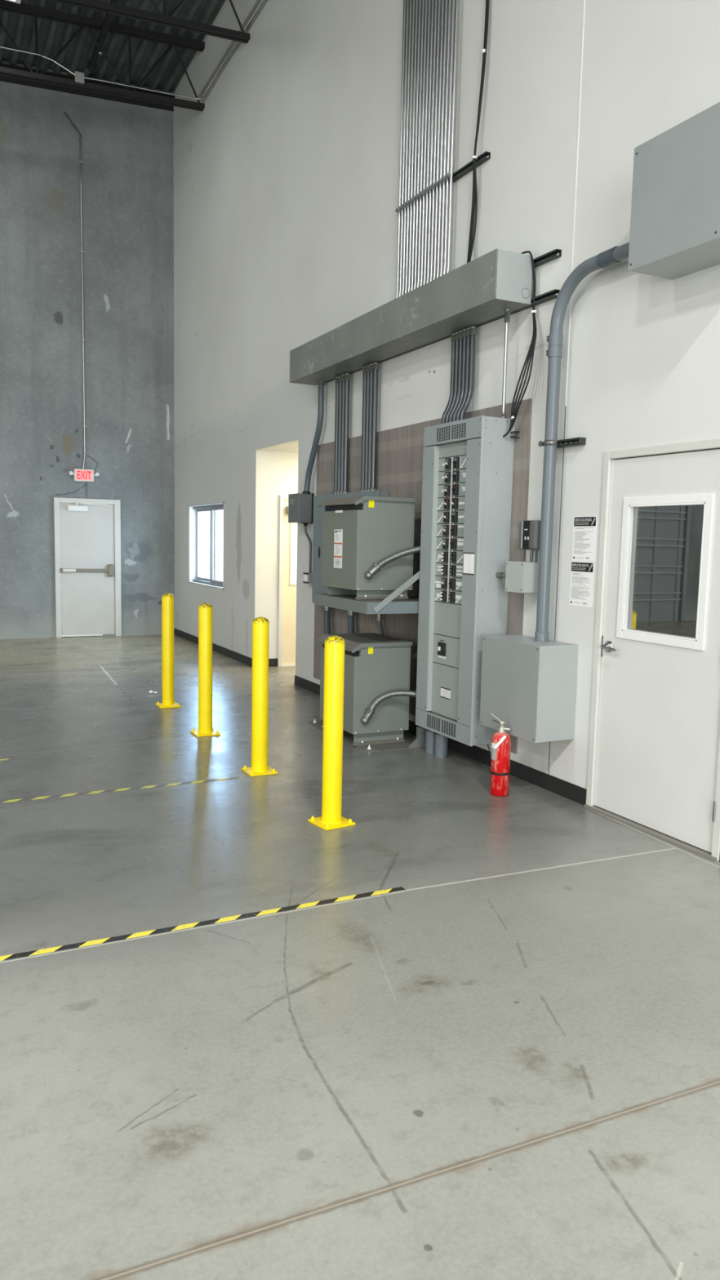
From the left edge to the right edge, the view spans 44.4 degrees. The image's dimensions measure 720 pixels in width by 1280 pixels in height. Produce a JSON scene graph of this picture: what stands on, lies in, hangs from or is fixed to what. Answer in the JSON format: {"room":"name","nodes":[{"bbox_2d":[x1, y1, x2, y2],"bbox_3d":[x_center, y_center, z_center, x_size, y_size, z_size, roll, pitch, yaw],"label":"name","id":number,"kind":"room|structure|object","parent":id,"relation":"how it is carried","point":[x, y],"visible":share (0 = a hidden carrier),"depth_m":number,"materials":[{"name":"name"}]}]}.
{"room":"warehouse interior","nodes":[
{"label":"warehouse interior","id":0,"kind":"room"},
{"bbox_2d":[0,60,174,639],"bbox_3d":[-9.725,-4.553,11.052,14.874,9.400,0.200,-2,7,-26],"label":"wall","id":1,"kind":"structure","parent":0,"point":[127,166],"depth_m":13.61,"materials":[{"name":"grey paint"}]},
{"bbox_2d":[79,137,86,468],"bbox_3d":[-4.256,-5.112,13.534,0.061,4.911,0.042,-2,7,-26],"label":"conduit","id":2,"kind":"object","parent":1,"relation":"attached to","point":[82,251],"visible":1,"depth_m":13.52,"materials":[{"name":"silver metal"}]},
{"bbox_2d":[68,468,99,482],"bbox_3d":[-4.315,-2.574,13.795,0.456,0.195,0.085,-2,7,-26],"label":"exit sign","id":3,"kind":"object","parent":1,"relation":"attached to","point":[79,474],"visible":1,"depth_m":13.76,"materials":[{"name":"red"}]},
{"bbox_2d":[53,497,121,637],"bbox_3d":[-4.303,-1.135,13.986,1.010,2.184,0.110,-2,7,-26],"label":"door","id":4,"kind":"structure","parent":1,"relation":"in","point":[87,535],"depth_m":13.99,"materials":[{"name":"white metal"}]},
{"bbox_2d":[0,62,175,111],"bbox_3d":[-9.496,-7.746,10.591,14.674,1.002,0.120,-2,7,-26],"label":"beam","id":5,"kind":"structure","parent":1,"relation":"attached to","point":[2,78],"depth_m":13.19,"materials":[{"name":"black metal"}]},
{"bbox_2d":[0,0,225,92],"bbox_3d":[-4.143,-6.615,-0.317,15.075,1.013,24.923,-2,7,-26],"label":"ceiling","id":6,"kind":"structure","parent":0,"point":[52,36],"depth_m":12.29,"materials":[{"name":"grey metal"}]},
{"bbox_2d":[6,0,21,4],"bbox_3d":[-4.431,-7.647,9.826,1.240,0.546,0.400,-2,7,-26],"label":"light","id":7,"kind":"object","parent":6,"relation":"hanging from","point":[12,1],"visible":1,"depth_m":10.25,"materials":[{"name":"white plastic"}]},
{"bbox_2d":[268,451,297,658],"bbox_3d":[-0.115,-0.948,10.821,1.616,2.700,1.625,-2,7,-26],"label":"wall","id":8,"kind":"structure","parent":0,"point":[283,466],"depth_m":11.09,"materials":[{"name":"white paint"}]},
{"bbox_2d":[268,657,277,666],"bbox_3d":[-1.196,0.291,11.214,0.319,0.104,0.008,-2,7,-26],"label":"baseboard","id":9,"kind":"structure","parent":8,"relation":"attached to","point":[272,662],"depth_m":11.25,"materials":[{"name":"plastic"}]},
{"bbox_2d":[270,444,298,453],"bbox_3d":[-0.085,-2.338,10.664,1.616,0.100,1.625,-2,7,-26],"label":"ceiling","id":10,"kind":"structure","parent":0,"point":[294,449],"depth_m":10.71,"materials":[{"name":"beige paint"}]},
{"bbox_2d":[291,524,297,583],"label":"window","id":11,"kind":"structure","parent":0,"point":[294,535],"depth_m":12.42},
{"bbox_2d":[277,494,297,666],"bbox_3d":[-0.621,-0.758,11.405,0.945,2.170,0.180,-2,7,-26],"label":"door","id":12,"kind":"structure","parent":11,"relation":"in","point":[286,625],"depth_m":11.23,"materials":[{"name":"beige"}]},
{"bbox_2d":[0,634,719,1279],"bbox_3d":[-3.275,1.540,1.117,17.400,0.200,24.923,-2,7,-26],"label":"floor","id":13,"kind":"structure","parent":0,"point":[503,1063],"depth_m":3.09,"materials":[{"name":"concrete"}]},
{"bbox_2d":[98,665,116,684],"bbox_3d":[-2.961,0.402,10.352,0.032,0.001,1.480,-1,7,-23],"label":"tape","id":14,"kind":"object","parent":13,"relation":"on","point":[99,665],"visible":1,"depth_m":10.38,"materials":[{"name":"plastic"}]},
{"bbox_2d":[0,776,241,802],"bbox_3d":[-1.926,0.974,5.483,2.480,0.001,0.042,-2,7,-26],"label":"tape","id":15,"kind":"object","parent":13,"relation":"on","point":[239,777],"visible":1,"depth_m":5.66,"materials":[{"name":"yellow plastic"}]},
{"bbox_2d":[155,593,181,708],"bbox_3d":[-1.838,0.094,8.447,0.200,1.088,0.200,-2,7,-26],"label":"bollard","id":16,"kind":"object","parent":13,"relation":"on","point":[167,599],"visible":1,"depth_m":8.40,"materials":[{"name":"yellow metal"}]},
{"bbox_2d":[0,886,405,960],"bbox_3d":[-1.130,1.214,3.511,2.970,0.001,0.044,-2,7,-26],"label":"tape","id":17,"kind":"object","parent":13,"relation":"on","point":[397,889],"visible":1,"depth_m":3.71,"materials":[{"name":"yellow plastic"}]},
{"bbox_2d":[190,603,220,737],"bbox_3d":[-1.276,0.238,7.283,0.200,1.088,0.200,-2,7,-26],"label":"bollard","id":18,"kind":"object","parent":13,"relation":"on","point":[205,610],"visible":1,"depth_m":7.24,"materials":[{"name":"yellow metal"}]},
{"bbox_2d":[241,617,277,776],"bbox_3d":[-0.692,0.382,6.119,0.200,1.088,0.200,-2,7,-26],"label":"bollard","id":19,"kind":"object","parent":13,"relation":"on","point":[260,625],"visible":1,"depth_m":6.08,"materials":[{"name":"yellow metal"}]},
{"bbox_2d":[306,719,323,729],"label":"floor plate","id":20,"kind":"object","parent":13,"relation":"on","point":[319,723],"depth_m":7.80,"materials":[{"name":"grey metal"}]},
{"bbox_2d":[307,635,355,830],"bbox_3d":[-0.153,0.516,5.033,0.200,1.088,0.200,-3,8,-35],"label":"bollard","id":21,"kind":"object","parent":13,"relation":"on","point":[331,818],"visible":1,"depth_m":4.99,"materials":[{"name":"yellow metal"}]},
{"bbox_2d":[342,729,353,744],"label":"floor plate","id":22,"kind":"object","parent":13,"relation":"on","point":[348,737],"depth_m":7.28,"materials":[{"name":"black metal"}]},
{"bbox_2d":[315,632,413,746],"bbox_3d":[0.017,0.392,7.290,0.540,0.821,0.709,-2,7,-26],"label":"transformer","id":23,"kind":"object","parent":22,"relation":"on","point":[375,664],"visible":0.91,"depth_m":7.01,"materials":[{"name":"grey metal"}]},
{"bbox_2d":[315,632,413,653],"bbox_3d":[0.025,0.018,7.248,0.540,0.069,0.709,-2,7,-26],"label":"hood","id":24,"kind":"object","parent":23,"relation":"attached to","point":[362,642],"depth_m":7.02,"materials":[{"name":"grey metal"}]},
{"bbox_2d":[360,689,416,724],"bbox_3d":[0.275,0.529,6.929,0.537,0.277,0.092,1,6,-4],"label":"conduit","id":25,"kind":"object","parent":23,"relation":"attached to","point":[369,713],"visible":0.87,"depth_m":6.91,"materials":[{"name":"metal"}]},
{"bbox_2d":[355,726,426,751],"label":"floor plate","id":26,"kind":"object","parent":13,"relation":"on","point":[414,741],"depth_m":7.01,"materials":[{"name":"grey metal"}]},
{"bbox_2d":[425,728,435,754],"bbox_3d":[0.559,0.772,6.844,0.110,0.204,0.110,-2,7,-26],"label":"pipe stub","id":27,"kind":"object","parent":13,"relation":"on","point":[430,735],"visible":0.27,"depth_m":6.80,"materials":[{"name":"grey plastic"}]},
{"bbox_2d":[434,732,448,758],"bbox_3d":[0.620,0.787,6.719,0.110,0.204,0.110,-2,7,-26],"label":"pipe stub","id":28,"kind":"object","parent":13,"relation":"on","point":[441,741],"visible":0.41,"depth_m":6.68,"materials":[{"name":"grey plastic"}]},
{"bbox_2d":[489,712,511,796],"bbox_3d":[0.908,0.738,5.723,0.140,0.535,0.139,4,7,24],"label":"fire extinguisher","id":29,"kind":"object","parent":13,"relation":"on","point":[500,771],"visible":1,"depth_m":5.69,"materials":[{"name":"red metal"}]},
{"bbox_2d":[173,0,719,789],"bbox_3d":[2.457,-3.418,3.320,0.180,9.400,24.923,-2,7,-26],"label":"wall","id":30,"kind":"structure","parent":0,"point":[286,178],"depth_m":7.41,"materials":[{"name":"white paint"}]},
{"bbox_2d":[188,502,224,589],"bbox_3d":[-2.188,-1.396,12.989,0.184,1.205,1.800,-2,7,-26],"label":"window","id":31,"kind":"structure","parent":30,"relation":"in","point":[194,510],"depth_m":13.67,"materials":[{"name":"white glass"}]},
{"bbox_2d":[173,627,252,666],"bbox_3d":[-2.221,0.074,12.943,0.012,0.104,4.023,-2,7,-26],"label":"baseboard","id":32,"kind":"structure","parent":30,"relation":"attached to","point":[243,659],"depth_m":12.32,"materials":[{"name":"plastic"}]},
{"bbox_2d":[288,493,314,523],"bbox_3d":[-0.627,-1.399,9.385,0.175,0.312,0.306,-2,7,-26],"label":"box","id":33,"kind":"object","parent":30,"relation":"attached to","point":[300,506],"visible":0.98,"depth_m":9.27,"materials":[{"name":"grey metal"}]},
{"bbox_2d":[302,381,325,493],"bbox_3d":[-0.475,-2.059,9.046,0.084,1.100,0.404,-2,7,-28],"label":"conduit","id":34,"kind":"object","parent":33,"relation":"attached to","point":[321,384],"visible":1,"depth_m":8.95,"materials":[{"name":"metal"}]},
{"bbox_2d":[302,572,312,583],"bbox_3d":[-0.545,-0.659,9.370,0.084,0.111,0.110,-2,7,-26],"label":"outlet box","id":35,"kind":"object","parent":30,"relation":"attached to","point":[308,577],"visible":0.88,"depth_m":9.32,"materials":[{"name":"white plastic"}]},
{"bbox_2d":[303,522,311,573],"bbox_3d":[-0.555,-0.974,9.325,0.110,0.530,0.043,7,9,41],"label":"conduit","id":36,"kind":"object","parent":35,"relation":"attached to","point":[305,524],"visible":1,"depth_m":9.31,"materials":[{"name":"grey metal"}]},
{"bbox_2d":[313,398,532,753],"bbox_3d":[0.329,-0.610,7.656,0.016,2.427,3.615,-2,7,-26],"label":"backboard","id":37,"kind":"object","parent":30,"relation":"attached to","point":[399,451],"visible":0.31,"depth_m":7.46,"materials":[{"name":"brown wood"}]},
{"bbox_2d":[311,489,388,602],"bbox_3d":[-0.115,-0.845,8.364,0.146,1.077,1.410,-2,7,-26],"label":"panel","id":38,"kind":"object","parent":37,"relation":"attached to","point":[317,587],"visible":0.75,"depth_m":8.81,"materials":[{"name":"grey metal"}]},
{"bbox_2d":[322,605,331,634],"bbox_3d":[-0.190,0.069,8.262,0.102,0.721,1.354,0,7,-14],"label":"conduit","id":39,"kind":"object","parent":38,"relation":"hanging from","point":[326,610],"visible":0.17,"depth_m":8.80,"materials":[{"name":"metal"}]},
{"bbox_2d":[333,375,338,493],"bbox_3d":[-0.222,-1.982,8.575,0.060,1.131,0.059,-2,7,-26],"label":"conduit","id":40,"kind":"object","parent":38,"relation":"attached to","point":[336,382],"visible":0.6,"depth_m":8.55,"materials":[{"name":"metal"}]},
{"bbox_2d":[336,374,342,493],"bbox_3d":[-0.191,-1.975,8.512,0.060,1.131,0.059,-2,7,-26],"label":"conduit","id":41,"kind":"object","parent":38,"relation":"attached to","point":[340,381],"visible":0.62,"depth_m":8.49,"materials":[{"name":"metal"}]},
{"bbox_2d":[338,373,344,493],"bbox_3d":[-0.161,-1.967,8.450,0.060,1.131,0.059,-2,7,-26],"label":"conduit","id":42,"kind":"object","parent":38,"relation":"attached to","point":[343,374],"visible":0.6,"depth_m":8.43,"materials":[{"name":"metal"}]},
{"bbox_2d":[342,372,351,493],"bbox_3d":[-0.130,-1.959,8.388,0.060,1.131,0.059,-2,7,-26],"label":"conduit","id":43,"kind":"object","parent":38,"relation":"attached to","point":[347,375],"visible":0.85,"depth_m":8.37,"materials":[{"name":"metal"}]},
{"bbox_2d":[346,610,355,633],"bbox_3d":[-0.034,0.002,8.018,0.095,0.525,0.790,0,7,-9],"label":"conduit","id":44,"kind":"object","parent":38,"relation":"hanging from","point":[350,615],"visible":0.24,"depth_m":8.30,"materials":[{"name":"metal"}]},
{"bbox_2d":[360,364,366,491],"bbox_3d":[0.041,-1.916,8.040,0.060,1.131,0.059,-2,7,-26],"label":"conduit","id":45,"kind":"object","parent":38,"relation":"attached to","point":[364,372],"visible":0.66,"depth_m":8.02,"materials":[{"name":"metal"}]},
{"bbox_2d":[363,364,369,491],"bbox_3d":[0.070,-1.909,7.982,0.060,1.131,0.059,-2,7,-26],"label":"conduit","id":46,"kind":"object","parent":38,"relation":"attached to","point":[367,371],"visible":0.55,"depth_m":7.96,"materials":[{"name":"metal"}]},
{"bbox_2d":[366,362,373,490],"bbox_3d":[0.098,-1.902,7.924,0.060,1.131,0.059,-2,7,-26],"label":"conduit","id":47,"kind":"object","parent":38,"relation":"attached to","point":[371,380],"visible":0.65,"depth_m":7.90,"materials":[{"name":"metal"}]},
{"bbox_2d":[369,361,379,490],"bbox_3d":[0.129,-1.894,7.861,0.060,1.131,0.059,-2,7,-26],"label":"conduit","id":48,"kind":"object","parent":38,"relation":"attached to","point":[375,365],"visible":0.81,"depth_m":7.84,"materials":[{"name":"metal"}]},
{"bbox_2d":[375,613,384,635],"bbox_3d":[0.182,-0.004,7.743,0.090,0.445,0.338,1,6,0],"label":"conduit","id":49,"kind":"object","parent":38,"relation":"hanging from","point":[379,616],"visible":0.34,"depth_m":7.83,"materials":[{"name":"metal"}]},
{"bbox_2d":[314,570,419,613],"bbox_3d":[0.158,-0.513,7.205,0.718,0.508,1.026,-2,7,-26],"label":"steel shelf","id":50,"kind":"object","parent":37,"relation":"attached to","point":[389,605],"visible":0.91,"depth_m":6.77,"materials":[{"name":"grey metal"}]},
{"bbox_2d":[317,496,417,599],"bbox_3d":[0.042,-0.747,7.162,0.540,0.794,0.709,-2,7,-26],"label":"transformer","id":51,"kind":"object","parent":50,"relation":"on","point":[358,532],"visible":1,"depth_m":6.90,"materials":[{"name":"grey metal"}]},
{"bbox_2d":[335,533,341,565],"bbox_3d":[-0.174,-0.716,7.065,0.001,0.258,0.105,-2,7,-26],"label":"label","id":52,"kind":"object","parent":51,"relation":"attached to","point":[338,536],"depth_m":7.06,"materials":[{"name":"white paper"}]},
{"bbox_2d":[317,496,417,506],"bbox_3d":[0.050,-1.107,7.121,0.540,0.069,0.709,-2,7,-26],"label":"hood","id":53,"kind":"object","parent":51,"relation":"attached to","point":[358,501],"depth_m":6.85,"materials":[{"name":"grey metal"}]},
{"bbox_2d":[364,545,420,579],"bbox_3d":[0.308,-0.605,6.818,0.551,0.285,0.103,1,6,-3],"label":"conduit","id":54,"kind":"object","parent":51,"relation":"attached to","point":[376,567],"visible":0.78,"depth_m":6.80,"materials":[{"name":"metal"}]},
{"bbox_2d":[415,415,515,746],"bbox_3d":[0.748,-0.429,6.473,0.276,2.272,0.783,-2,7,-26],"label":"breaker panel","id":55,"kind":"object","parent":37,"relation":"attached to","point":[467,479],"visible":1,"depth_m":6.27,"materials":[{"name":"grey metal"}]},
{"bbox_2d":[440,332,455,423],"bbox_3d":[0.671,-1.957,6.663,0.120,0.715,0.049,-2,7,-26],"label":"conduit","id":56,"kind":"object","parent":55,"relation":"attached to","point":[452,337],"visible":0.74,"depth_m":6.66,"materials":[{"name":"metal"}]},
{"bbox_2d":[444,330,458,422],"bbox_3d":[0.694,-1.951,6.617,0.120,0.715,0.049,-2,7,-26],"label":"conduit","id":57,"kind":"object","parent":55,"relation":"attached to","point":[456,347],"visible":0.68,"depth_m":6.61,"materials":[{"name":"metal"}]},
{"bbox_2d":[448,328,462,422],"bbox_3d":[0.716,-1.945,6.572,0.120,0.715,0.049,-2,7,-26],"label":"conduit","id":58,"kind":"object","parent":55,"relation":"attached to","point":[460,332],"visible":0.72,"depth_m":6.57,"materials":[{"name":"metal"}]},
{"bbox_2d":[452,327,466,422],"bbox_3d":[0.739,-1.940,6.527,0.120,0.715,0.049,-2,7,-26],"label":"conduit","id":59,"kind":"object","parent":55,"relation":"attached to","point":[464,330],"visible":0.76,"depth_m":6.52,"materials":[{"name":"metal"}]},
{"bbox_2d":[455,326,470,421],"bbox_3d":[0.761,-1.934,6.481,0.120,0.715,0.049,-2,7,-26],"label":"conduit","id":60,"kind":"object","parent":55,"relation":"attached to","point":[468,335],"visible":0.71,"depth_m":6.48,"materials":[{"name":"metal"}]},
{"bbox_2d":[459,324,476,420],"bbox_3d":[0.783,-1.929,6.436,0.120,0.715,0.049,-2,7,-26],"label":"conduit","id":61,"kind":"object","parent":55,"relation":"attached to","point":[473,328],"visible":0.88,"depth_m":6.43,"materials":[{"name":"metal"}]},
{"bbox_2d":[500,308,511,417],"bbox_3d":[0.989,-1.877,6.005,0.046,0.717,0.046,-2,7,-26],"label":"conduit","id":62,"kind":"object","parent":55,"relation":"attached to","point":[507,312],"visible":1,"depth_m":5.99,"materials":[{"name":"metal"}]},
{"bbox_2d":[510,431,519,438],"bbox_3d":[1.069,-1.404,6.038,0.057,0.041,0.055,-2,7,-26],"label":"channel","id":63,"kind":"object","parent":37,"relation":"attached to","point":[513,432],"visible":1,"depth_m":6.02,"materials":[{"name":"black metal"}]},
{"bbox_2d":[293,675,586,804],"bbox_3d":[0.344,0.719,7.723,0.012,0.104,4.910,-2,7,-26],"label":"baseboard","id":64,"kind":"structure","parent":30,"relation":"attached to","point":[566,789],"depth_m":6.13,"materials":[{"name":"plastic"}]},
{"bbox_2d":[324,288,559,382],"bbox_3d":[0.424,-2.417,7.309,0.041,0.041,3.800,-2,7,-26],"label":"channel","id":65,"kind":"object","parent":30,"relation":"attached to","point":[551,295],"visible":0.28,"depth_m":6.07,"materials":[{"name":"black metal"}]},
{"bbox_2d":[397,151,490,216],"bbox_3d":[0.621,-3.506,6.831,0.041,0.041,1.305,-2,7,-26],"label":"channel","id":66,"kind":"object","parent":30,"relation":"attached to","point":[486,156],"visible":0.38,"depth_m":6.44,"materials":[{"name":"black metal"}]},
{"bbox_2d":[466,0,489,262],"bbox_3d":[0.841,-4.982,6.153,0.106,4.796,0.150,-2,7,-26],"label":"cable bundle","id":67,"kind":"object","parent":30,"relation":"attached to","point":[484,51],"visible":0.84,"depth_m":6.32,"materials":[{"name":"black rubber"}]},
{"bbox_2d":[495,560,538,593],"bbox_3d":[1.055,-0.432,5.975,0.162,0.204,0.380,-2,7,-26],"label":"junction box","id":68,"kind":"object","parent":30,"relation":"attached to","point":[520,576],"visible":0.92,"depth_m":5.82,"materials":[{"name":"metal"}]},
{"bbox_2d":[518,520,541,562],"bbox_3d":[1.141,-0.654,5.840,0.112,0.272,0.196,-2,7,-26],"label":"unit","id":69,"kind":"object","parent":68,"relation":"on","point":[529,536],"visible":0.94,"depth_m":5.79,"materials":[{"name":"silver metal"}]},
{"bbox_2d":[480,634,578,743],"bbox_3d":[1.098,0.304,5.808,0.308,0.610,0.622,-2,7,-26],"label":"junction box","id":70,"kind":"object","parent":30,"relation":"attached to","point":[528,684],"visible":0.98,"depth_m":5.59,"materials":[{"name":"grey metal"}]},
{"bbox_2d":[533,241,629,641],"bbox_3d":[1.385,-1.099,5.248,0.094,2.315,0.911,-2,7,-26],"label":"pipe","id":71,"kind":"object","parent":70,"relation":"on","point":[611,256],"visible":0.98,"depth_m":5.55,"materials":[{"name":"grey plastic"}]},
{"bbox_2d":[533,248,561,267],"bbox_3d":[0.428,-2.663,7.285,0.041,0.041,3.798,-2,7,-26],"label":"channel","id":72,"kind":"object","parent":30,"relation":"attached to","point":[551,255],"visible":0.13,"depth_m":5.68,"materials":[{"name":"black metal"}]},
{"bbox_2d":[289,248,533,385],"bbox_3d":[0.209,-2.561,7.365,0.285,0.321,3.626,-2,7,-26],"label":"trough","id":73,"kind":"object","parent":72,"relation":"attached to","point":[477,291],"visible":1,"depth_m":6.62,"materials":[{"name":"metal"}]},
{"bbox_2d":[395,0,406,298],"bbox_3d":[0.346,-5.105,7.157,0.074,4.798,0.036,-2,7,-26],"label":"conduit","id":74,"kind":"object","parent":73,"relation":"attached to","point":[397,210],"visible":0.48,"depth_m":7.28,"materials":[{"name":"silver metal"}]},
{"bbox_2d":[398,0,409,297],"bbox_3d":[0.368,-5.100,7.112,0.074,4.798,0.036,-2,7,-26],"label":"conduit","id":75,"kind":"object","parent":73,"relation":"attached to","point":[400,208],"visible":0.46,"depth_m":7.23,"materials":[{"name":"silver metal"}]},
{"bbox_2d":[400,0,412,295],"bbox_3d":[0.390,-5.094,7.066,0.074,4.798,0.036,-2,7,-26],"label":"conduit","id":76,"kind":"object","parent":73,"relation":"attached to","point":[402,206],"visible":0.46,"depth_m":7.19,"materials":[{"name":"silver metal"}]},
{"bbox_2d":[404,0,415,293],"bbox_3d":[0.413,-5.089,7.021,0.074,4.798,0.036,-2,7,-26],"label":"conduit","id":77,"kind":"object","parent":73,"relation":"attached to","point":[406,204],"visible":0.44,"depth_m":7.14,"materials":[{"name":"silver metal"}]},
{"bbox_2d":[407,0,418,292],"bbox_3d":[0.435,-5.083,6.976,0.074,4.798,0.036,-2,7,-26],"label":"conduit","id":78,"kind":"object","parent":73,"relation":"attached to","point":[409,202],"visible":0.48,"depth_m":7.10,"materials":[{"name":"silver metal"}]},
{"bbox_2d":[409,0,422,291],"bbox_3d":[0.457,-5.077,6.931,0.074,4.798,0.036,-2,7,-26],"label":"conduit","id":79,"kind":"object","parent":73,"relation":"attached to","point":[414,202],"visible":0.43,"depth_m":7.06,"materials":[{"name":"silver metal"}]},
{"bbox_2d":[413,0,424,289],"bbox_3d":[0.479,-5.072,6.886,0.074,4.798,0.036,-2,7,-26],"label":"conduit","id":80,"kind":"object","parent":73,"relation":"attached to","point":[415,197],"visible":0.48,"depth_m":7.01,"materials":[{"name":"silver metal"}]},
{"bbox_2d":[416,0,427,288],"bbox_3d":[0.501,-5.066,6.841,0.074,4.798,0.036,-2,7,-26],"label":"conduit","id":81,"kind":"object","parent":73,"relation":"attached to","point":[420,197],"visible":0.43,"depth_m":6.97,"materials":[{"name":"silver metal"}]},
{"bbox_2d":[419,0,431,286],"bbox_3d":[0.524,-5.061,6.796,0.074,4.798,0.036,-2,7,-26],"label":"conduit","id":82,"kind":"object","parent":73,"relation":"attached to","point":[421,193],"visible":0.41,"depth_m":6.93,"materials":[{"name":"silver metal"}]},
{"bbox_2d":[422,0,434,284],"bbox_3d":[0.546,-5.055,6.750,0.074,4.798,0.036,-2,7,-26],"label":"conduit","id":83,"kind":"object","parent":73,"relation":"attached to","point":[427,193],"visible":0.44,"depth_m":6.88,"materials":[{"name":"silver metal"}]},
{"bbox_2d":[426,0,437,283],"bbox_3d":[0.568,-5.050,6.705,0.074,4.798,0.036,-2,7,-26],"label":"conduit","id":84,"kind":"object","parent":73,"relation":"attached to","point":[430,191],"visible":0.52,"depth_m":6.84,"materials":[{"name":"silver metal"}]},
{"bbox_2d":[429,0,441,281],"bbox_3d":[0.590,-5.044,6.660,0.074,4.798,0.036,-2,7,-26],"label":"conduit","id":85,"kind":"object","parent":73,"relation":"attached to","point":[433,188],"visible":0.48,"depth_m":6.79,"materials":[{"name":"silver metal"}]},
{"bbox_2d":[432,0,444,279],"bbox_3d":[0.612,-5.038,6.615,0.074,4.798,0.036,-2,7,-26],"label":"conduit","id":86,"kind":"object","parent":73,"relation":"attached to","point":[442,3],"visible":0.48,"depth_m":6.75,"materials":[{"name":"silver metal"}]},
{"bbox_2d":[435,0,448,278],"bbox_3d":[0.634,-5.033,6.570,0.074,4.798,0.036,-2,7,-26],"label":"conduit","id":87,"kind":"object","parent":73,"relation":"attached to","point":[446,8],"visible":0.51,"depth_m":6.71,"materials":[{"name":"silver metal"}]},
{"bbox_2d":[439,0,451,276],"bbox_3d":[0.657,-5.027,6.525,0.074,4.798,0.036,-2,7,-26],"label":"conduit","id":88,"kind":"object","parent":73,"relation":"attached to","point":[449,15],"visible":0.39,"depth_m":6.66,"materials":[{"name":"silver metal"}]},
{"bbox_2d":[442,0,454,275],"bbox_3d":[0.679,-5.022,6.479,0.074,4.798,0.036,-2,7,-26],"label":"conduit","id":89,"kind":"object","parent":73,"relation":"attached to","point":[452,22],"visible":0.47,"depth_m":6.62,"materials":[{"name":"silver metal"}]},
{"bbox_2d":[445,0,458,273],"bbox_3d":[0.701,-5.016,6.434,0.074,4.798,0.036,-2,7,-26],"label":"conduit","id":90,"kind":"object","parent":73,"relation":"attached to","point":[451,175],"visible":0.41,"depth_m":6.58,"materials":[{"name":"silver metal"}]},
{"bbox_2d":[502,250,537,437],"bbox_3d":[1.084,-1.960,5.858,0.111,1.187,0.281,-2,7,-26],"label":"cable bundle","id":91,"kind":"object","parent":73,"relation":"hanging from","point":[530,356],"visible":0.93,"depth_m":5.79,"materials":[{"name":"black rubber"}]},
{"bbox_2d":[547,405,566,774],"bbox_3d":[1.281,-0.296,5.741,0.002,2.396,0.009,-2,7,-26],"label":"trim","id":92,"kind":"structure","parent":30,"relation":"attached to","point":[565,406],"depth_m":5.70,"materials":[{"name":"grey metal"}]},
{"bbox_2d":[538,437,586,448],"bbox_3d":[1.264,-1.241,5.550,0.142,0.042,0.300,-2,7,-26],"label":"channel","id":93,"kind":"object","parent":30,"relation":"attached to","point":[574,442],"visible":0.9,"depth_m":5.56,"materials":[{"name":"black metal"}]},
{"bbox_2d":[564,0,585,405],"bbox_3d":[1.375,-4.715,5.243,0.003,6.500,0.012,-2,7,-26],"label":"trim","id":94,"kind":"structure","parent":30,"relation":"attached to","point":[584,4],"depth_m":5.46,"materials":[{"name":"white plastic"}]},
{"bbox_2d":[568,560,594,607],"bbox_3d":[1.385,-0.350,5.522,0.002,0.279,0.216,-2,7,-26],"label":"paper notice","id":95,"kind":"object","parent":30,"relation":"attached to","point":[581,585],"visible":1,"depth_m":5.52,"materials":[{"name":"white paper"}]},
{"bbox_2d":[571,515,597,561],"bbox_3d":[1.394,-0.629,5.486,0.002,0.279,0.216,-2,7,-26],"label":"paper notice","id":96,"kind":"object","parent":30,"relation":"attached to","point":[584,528],"visible":1,"depth_m":5.48,"materials":[{"name":"white paper"}]},
{"bbox_2d":[583,438,719,861],"bbox_3d":[1.734,0.011,4.978,0.235,2.184,1.040,-2,7,-26],"label":"door","id":97,"kind":"structure","parent":30,"relation":"in","point":[654,761],"depth_m":4.98,"materials":[{"name":"white metal"}]},
{"bbox_2d":[627,102,719,279],"bbox_3d":[1.689,-2.216,4.409,0.320,0.616,0.606,-2,7,-26],"label":"junction box","id":98,"kind":"object","parent":30,"relation":"attached to","point":[675,220],"visible":1,"depth_m":4.35,"materials":[{"name":"grey metal"}]},
{"bbox_2d":[628,504,704,638],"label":"window","id":99,"kind":"structure","parent":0,"point":[668,540],"depth_m":7.21,"materials":[{"name":"clear glass"}]},
{"bbox_3d":[-10.856,-2.959,-3.276,0.200,9.400,24.723,-2,7,-26],"label":"wall","id":100,"kind":"structure","parent":0,"visible":0},
{"bbox_2d":[0,0,204,111],"bbox_3d":[-8.787,-7.248,9.170,14.673,1.672,0.110,-2,7,-26],"label":"joist","id":101,"kind":"object","parent":100,"relation":"attached to","point":[36,11],"visible":1,"depth_m":11.71,"materials":[{"name":"black metal"}]},
{"bbox_2d":[87,0,119,71],"bbox_3d":[-0.578,-7.195,5.901,0.116,0.216,14.620,-2,7,-26],"label":"pipe","id":102,"kind":"object","parent":101,"relation":"hanging from","point":[91,65],"visible":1,"depth_m":11.65,"materials":[{"name":"black metal"}]},
{"bbox_2d":[0,0,266,99],"bbox_3d":[-4.168,-7.164,8.810,6.656,0.352,4.950,-2,7,-26],"label":"conduit","id":103,"kind":"object","parent":101,"relation":"attached to","point":[79,77],"visible":1,"depth_m":11.53,"materials":[{"name":"grey metal"}]},
{"bbox_2d":[47,0,249,43],"bbox_3d":[-7.937,-7.034,7.440,14.673,1.672,0.110,-2,7,-26],"label":"joist","id":104,"kind":"object","parent":100,"relation":"attached to","point":[157,18],"visible":1,"depth_m":10.18,"materials":[{"name":"black metal"}]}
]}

